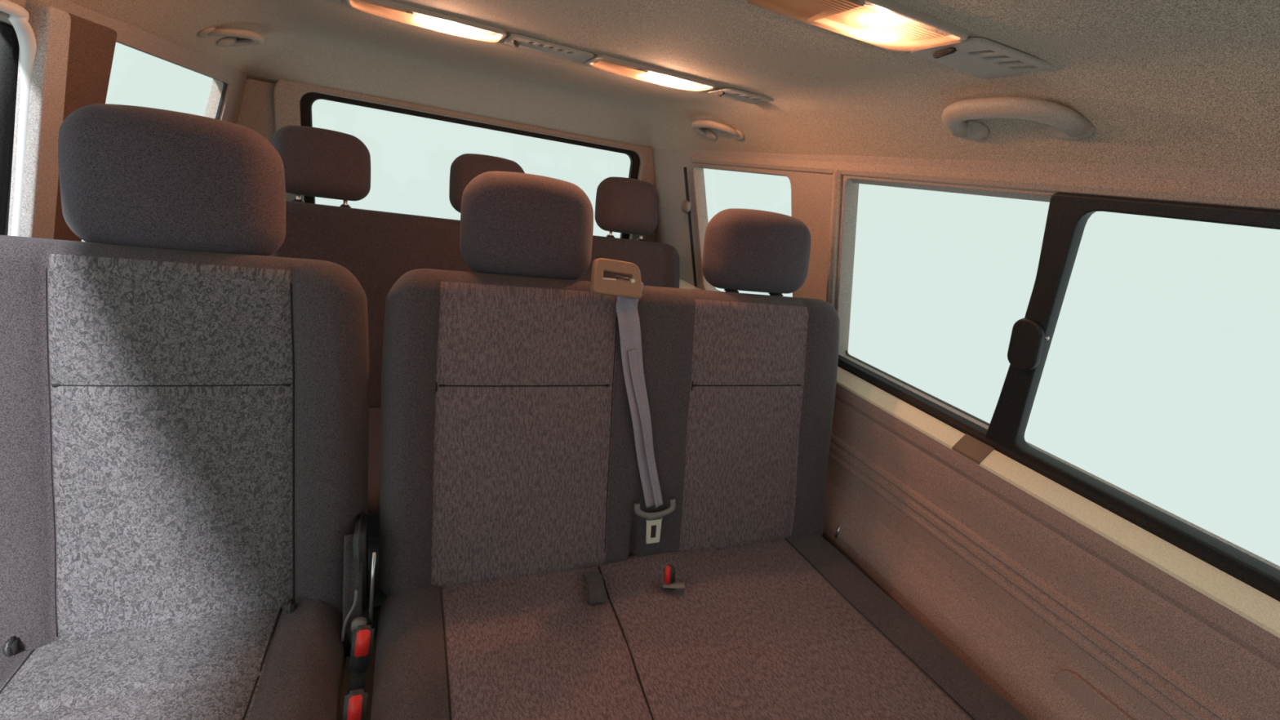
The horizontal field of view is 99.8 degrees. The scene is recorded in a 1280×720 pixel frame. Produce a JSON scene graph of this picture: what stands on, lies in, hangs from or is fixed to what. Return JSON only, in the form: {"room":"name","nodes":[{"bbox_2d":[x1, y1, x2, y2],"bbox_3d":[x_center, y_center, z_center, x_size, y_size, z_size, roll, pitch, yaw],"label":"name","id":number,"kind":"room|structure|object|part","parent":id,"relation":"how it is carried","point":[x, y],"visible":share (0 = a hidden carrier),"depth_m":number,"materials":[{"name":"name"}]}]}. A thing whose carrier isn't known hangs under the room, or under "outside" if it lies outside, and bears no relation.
{"room":"vehicle interior","nodes":[
{"label":"vehicle interior","id":0,"kind":"room"},
{"bbox_2d":[0,0,247,124],"bbox_3d":[-0.681,-0.050,0.215,0.174,0.512,3.406,1,20,-23],"label":"window frame","id":1,"kind":"structure","parent":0,"point":[236,79],"depth_m":1.17,"materials":[{"name":"grey plastic"}]},
{"bbox_2d":[4,139,13,235],"bbox_3d":[-1.230,0.014,0.972,0.358,1.190,0.460,1,20,-23],"label":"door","id":2,"kind":"structure","parent":1,"relation":"in","point":[9,193],"depth_m":0.94,"materials":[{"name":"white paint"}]},
{"bbox_2d":[0,21,19,235],"bbox_3d":[-1.092,0.075,0.889,0.358,1.167,0.024,8,19,-4],"label":"trim","id":3,"kind":"structure","parent":1,"relation":"attached to","point":[9,43],"depth_m":0.74,"materials":[{"name":"black rubber"}]},
{"bbox_2d":[0,0,36,236],"bbox_3d":[-0.636,0.341,0.251,0.295,1.173,1.836,-3,22,-32],"label":"trim","id":4,"kind":"structure","parent":1,"relation":"attached to","point":[19,16],"depth_m":0.73,"materials":[{"name":"white paint"}]},
{"bbox_2d":[8,0,71,239],"bbox_3d":[-0.953,-0.172,0.839,0.263,0.699,0.069,12,19,7],"label":"trim","id":5,"kind":"structure","parent":1,"relation":"attached to","point":[51,24],"depth_m":0.77,"materials":[{"name":"grey plastic"}]},
{"bbox_2d":[53,13,116,241],"bbox_3d":[-0.983,-0.199,0.897,0.197,0.692,0.203,1,20,-23],"label":"trim","id":6,"kind":"structure","parent":1,"relation":"attached to","point":[91,46],"depth_m":0.85,"materials":[{"name":"brown plastic"}]},
{"bbox_2d":[115,41,226,119],"bbox_3d":[-1.124,-0.472,1.260,0.146,0.456,0.772,1,20,-23],"label":"window","id":7,"kind":"structure","parent":1,"relation":"in","point":[224,87],"depth_m":1.50,"materials":[{"name":"clear glass"}]},
{"bbox_2d":[337,605,381,719],"bbox_3d":[-0.154,0.912,0.829,1.670,0.040,3.600,1,20,-23],"label":"floor","id":8,"kind":"structure","parent":0,"point":[370,672],"depth_m":1.18,"materials":[{"name":"black rubber"}]},
{"bbox_2d":[0,103,369,719],"bbox_3d":[-0.605,0.294,0.627,0.502,1.106,0.794,1,20,-23],"label":"seat","id":9,"kind":"object","parent":8,"relation":"on","point":[184,404],"visible":1,"depth_m":0.74,"materials":[{"name":"grey fabric"}]},
{"bbox_2d":[0,599,346,719],"bbox_3d":[-0.607,0.511,0.582,0.470,0.167,0.565,1,20,-23],"label":"seat cushion","id":10,"kind":"object","parent":9,"relation":"on","point":[108,659],"depth_m":0.72,"materials":[{"name":"grey fabric"}]},
{"bbox_3d":[-0.684,0.132,0.808,0.493,0.580,0.258,1,20,-23],"label":"backrest","id":11,"kind":"part","parent":9,"relation":"part of","materials":[{"name":"grey fabric"}]},
{"bbox_3d":[-0.429,0.405,0.822,0.022,0.022,0.012,1,20,-23],"label":"recliner knob","id":12,"kind":"part","parent":9,"relation":"part of","materials":[{"name":"grey plastic"}]},
{"bbox_2d":[268,125,679,607],"bbox_3d":[-0.443,0.006,1.546,1.402,1.111,0.784,1,20,-23],"label":"bench","id":13,"kind":"object","parent":8,"relation":"on","point":[377,247],"visible":0.28,"depth_m":1.55,"materials":[{"name":"grey fabric"}]},
{"bbox_3d":[-0.957,-0.442,1.512,0.011,0.121,0.040,1,20,-23],"label":"post","id":14,"kind":"part","parent":13,"relation":"part of","materials":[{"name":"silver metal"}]},
{"bbox_3d":[-0.851,-0.440,1.557,0.011,0.121,0.040,1,20,-23],"label":"post","id":15,"kind":"part","parent":13,"relation":"part of","materials":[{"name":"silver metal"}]},
{"bbox_2d":[367,407,381,541],"bbox_3d":[-0.438,0.273,1.521,1.400,0.166,0.550,1,20,-23],"label":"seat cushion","id":16,"kind":"object","parent":13,"relation":"on","point":[374,440],"depth_m":1.25,"materials":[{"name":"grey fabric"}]},
{"bbox_3d":[-0.470,0.453,1.587,1.300,0.240,0.400,1,20,-23],"label":"seat","id":17,"kind":"part","parent":13,"relation":"part of","materials":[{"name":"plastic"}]},
{"bbox_3d":[-0.517,-0.132,1.726,1.402,0.590,0.256,1,20,-23],"label":"backrest","id":18,"kind":"part","parent":13,"relation":"part of","materials":[{"name":"grey fabric"}]},
{"bbox_2d":[368,171,1027,719],"bbox_3d":[0.072,0.317,0.904,0.956,1.096,0.805,1,20,-23],"label":"seat","id":19,"kind":"object","parent":8,"relation":"on","point":[509,473],"visible":0.98,"depth_m":0.94,"materials":[{"name":"grey fabric"}]},
{"bbox_2d":[342,688,368,719],"bbox_3d":[-0.357,0.465,0.672,0.026,0.099,0.052,4,19,-15],"label":"belt buckle","id":20,"kind":"object","parent":19,"relation":"attached to","point":[355,702],"visible":1,"depth_m":0.67,"materials":[{"name":"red plastic"}]},
{"bbox_2d":[347,624,374,693],"bbox_3d":[-0.385,0.420,0.742,0.026,0.100,0.053,5,19,-11],"label":"belt buckle","id":21,"kind":"object","parent":19,"relation":"attached to","point":[362,637],"visible":0.89,"depth_m":0.74,"materials":[{"name":"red plastic"}]},
{"bbox_2d":[582,570,605,603],"bbox_3d":[-0.082,0.404,0.973,0.028,0.022,0.077,3,19,-17],"label":"strap","id":22,"kind":"object","parent":19,"relation":"on","point":[595,581],"visible":1,"depth_m":0.96,"materials":[{"name":"grey fabric"}]},
{"bbox_3d":[-0.001,0.136,1.094,0.947,0.561,0.253,1,20,-23],"label":"backrest","id":23,"kind":"part","parent":19,"relation":"part of","materials":[{"name":"grey fabric"}]},
{"bbox_2d":[615,275,675,543],"bbox_3d":[0.004,0.104,1.016,0.184,0.498,0.067,16,20,20],"label":"belt","id":24,"kind":"object","parent":19,"relation":"hanging from","point":[628,322],"visible":0.98,"depth_m":1.02,"materials":[{"name":"grey fabric"}]},
{"bbox_2d":[662,564,684,590],"bbox_3d":[0.062,0.409,0.993,0.042,0.064,0.029,9,19,0],"label":"belt buckle","id":25,"kind":"object","parent":19,"relation":"on","point":[669,583],"visible":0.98,"depth_m":0.99,"materials":[{"name":"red plastic"}]},
{"bbox_3d":[0.062,0.413,0.989,0.040,0.004,0.018,2,6,3],"label":"mount plate","id":26,"kind":"part","parent":25,"relation":"part of","materials":[{"name":"grey metal"}]},
{"bbox_2d":[370,534,1027,719],"bbox_3d":[0.086,0.527,0.869,0.940,0.168,0.585,1,20,-23],"label":"seat cushion","id":27,"kind":"object","parent":19,"relation":"on","point":[761,627],"depth_m":0.87,"materials":[{"name":"grey fabric"}]},
{"bbox_2d":[236,79,656,242],"bbox_3d":[-0.663,-0.342,2.074,1.618,1.368,0.048,1,20,-23],"label":"wall","id":28,"kind":"structure","parent":0,"point":[256,113],"depth_m":1.66,"materials":[{"name":"grey plastic"}]},
{"bbox_2d":[273,79,654,240],"bbox_3d":[-0.565,-0.574,1.980,1.286,0.621,0.046,1,20,-23],"label":"trim","id":29,"kind":"structure","parent":28,"relation":"attached to","point":[287,95],"depth_m":1.76,"materials":[{"name":"grey plastic"}]},
{"bbox_2d":[300,92,639,239],"bbox_3d":[-0.573,-0.592,2.000,1.176,0.548,0.041,1,20,-23],"label":"window","id":30,"kind":"structure","parent":28,"relation":"in","point":[308,100],"depth_m":1.84,"materials":[{"name":"black rubber"}]},
{"bbox_2d":[66,0,1279,171],"bbox_3d":[0.003,-0.343,0.516,1.364,0.137,3.130,1,20,-23],"label":"ceiling","id":31,"kind":"structure","parent":0,"point":[1175,83],"depth_m":0.81,"materials":[{"name":"fabric"}]},
{"bbox_2d":[198,26,264,46],"bbox_3d":[-0.905,-0.722,1.208,0.100,0.037,0.182,1,20,-23],"label":"handle","id":32,"kind":"object","parent":31,"relation":"attached to","point":[251,37],"visible":1,"depth_m":1.18,"materials":[{"name":"plastic"}]},
{"bbox_2d":[326,0,341,3],"bbox_3d":[-0.559,-0.570,0.807,0.190,0.012,0.092,1,20,-23],"label":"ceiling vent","id":33,"kind":"object","parent":31,"relation":"in","point":[333,1],"visible":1,"depth_m":0.87,"materials":[{"name":"plastic"}]},
{"bbox_2d":[346,0,506,39],"bbox_3d":[-0.350,-0.574,0.893,0.244,0.042,0.094,1,20,-23],"label":"ceiling lamp","id":34,"kind":"object","parent":31,"relation":"attached to","point":[502,33],"visible":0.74,"depth_m":0.90,"materials":[{"name":"beige plastic"}]},
{"bbox_2d":[504,33,594,62],"bbox_3d":[-0.164,-0.563,0.976,0.149,0.012,0.092,1,20,-23],"label":"ceiling vent","id":35,"kind":"object","parent":31,"relation":"in","point":[516,40],"visible":1,"depth_m":0.96,"materials":[{"name":"plastic"}]},
{"bbox_2d":[586,54,715,89],"bbox_3d":[0.025,-0.567,1.054,0.249,0.042,0.094,1,20,-23],"label":"ceiling lamp","id":36,"kind":"object","parent":31,"relation":"attached to","point":[708,85],"visible":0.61,"depth_m":1.05,"materials":[{"name":"beige plastic"}]},
{"bbox_2d":[691,120,744,140],"bbox_3d":[0.205,-0.641,1.505,0.100,0.037,0.212,1,20,-23],"label":"handle","id":37,"kind":"object","parent":31,"relation":"attached to","point":[697,126],"visible":1,"depth_m":1.45,"materials":[{"name":"plastic"}]},
{"bbox_2d":[707,87,773,103],"bbox_3d":[0.251,-0.555,1.154,0.202,0.012,0.092,1,20,-23],"label":"ceiling vent","id":38,"kind":"object","parent":31,"relation":"in","point":[727,92],"visible":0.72,"depth_m":1.12,"materials":[{"name":"plastic"}]},
{"bbox_2d":[745,0,968,48],"bbox_3d":[0.224,-0.367,0.559,0.242,0.042,0.098,1,20,-23],"label":"ceiling lamp","id":39,"kind":"object","parent":31,"relation":"attached to","point":[818,17],"visible":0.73,"depth_m":0.57,"materials":[{"name":"beige plastic"}]},
{"bbox_2d":[911,37,1059,79],"bbox_3d":[0.436,-0.355,0.653,0.209,0.012,0.096,1,20,-23],"label":"ceiling vent","id":40,"kind":"object","parent":31,"relation":"in","point":[981,57],"visible":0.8,"depth_m":0.63,"materials":[{"name":"plastic"}]},
{"bbox_2d":[941,96,1094,140],"bbox_3d":[0.514,-0.341,0.764,0.104,0.040,0.207,1,20,-23],"label":"handle","id":41,"kind":"object","parent":31,"relation":"attached to","point":[1062,122],"visible":1,"depth_m":0.72,"materials":[{"name":"plastic"}]},
{"bbox_2d":[652,148,1279,569],"bbox_3d":[0.684,-0.025,0.799,0.174,0.512,3.406,1,20,-23],"label":"window surround","id":42,"kind":"structure","parent":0,"point":[811,193],"depth_m":1.29,"materials":[{"name":"brown plastic"},{"name":"beige plastic"}]},
{"bbox_2d":[680,167,697,287],"bbox_3d":[0.177,-0.461,1.893,0.118,0.397,0.046,7,19,-7],"label":"belt","id":43,"kind":"object","parent":42,"relation":"attached to","point":[686,204],"visible":1,"depth_m":1.87,"materials":[{"name":"black fabric"}]},
{"bbox_2d":[826,169,842,307],"bbox_3d":[0.459,-0.210,1.280,0.143,0.448,0.018,1,20,-23],"label":"trim","id":44,"kind":"structure","parent":42,"relation":"attached to","point":[837,185],"depth_m":1.24,"materials":[{"name":"grey plastic"}]},
{"bbox_2d":[844,350,989,426],"bbox_3d":[0.580,-0.130,1.083,0.128,0.442,0.497,1,20,-23],"label":"window trim","id":45,"kind":"structure","parent":42,"relation":"in","point":[846,351],"depth_m":1.16,"materials":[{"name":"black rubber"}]},
{"bbox_2d":[679,278,1279,638],"bbox_3d":[0.669,0.206,0.887,0.046,0.040,3.400,1,20,-23],"label":"trim","id":46,"kind":"structure","parent":42,"relation":"attached to","point":[1253,605],"depth_m":0.80,"materials":[{"name":"beige paint"}]},
{"bbox_2d":[690,154,1279,210],"bbox_3d":[0.675,-0.204,0.659,0.037,0.050,2.690,1,20,-23],"label":"trim","id":47,"kind":"structure","parent":42,"relation":"attached to","point":[1261,196],"depth_m":0.82,"materials":[{"name":"grey plastic"}]},
{"bbox_2d":[837,354,1279,601],"bbox_3d":[0.866,0.365,0.449,0.023,0.022,2.390,1,20,-23],"label":"trim","id":48,"kind":"structure","parent":42,"relation":"attached to","point":[961,424],"depth_m":0.91,"materials":[{"name":"black rubber"}]},
{"bbox_2d":[951,192,1279,590],"bbox_3d":[0.849,0.180,0.373,0.145,0.466,1.308,1,20,-23],"label":"window","id":49,"kind":"structure","parent":42,"relation":"in","point":[1068,214],"depth_m":0.81,"materials":[{"name":"black plastic"}]},
{"bbox_2d":[822,383,1279,719],"bbox_3d":[0.612,0.551,1.004,0.086,0.758,3.400,1,20,-23],"label":"wall panel","id":50,"kind":"object","parent":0,"point":[1060,620],"visible":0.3,"depth_m":0.90,"materials":[{"name":"plastic"}]},
{"bbox_3d":[0.731,0.641,0.697,0.009,0.185,0.425,1,20,-23],"label":"pocket lid","id":51,"kind":"part","parent":50,"relation":"part of","materials":[{"name":"plastic"}]}
]}

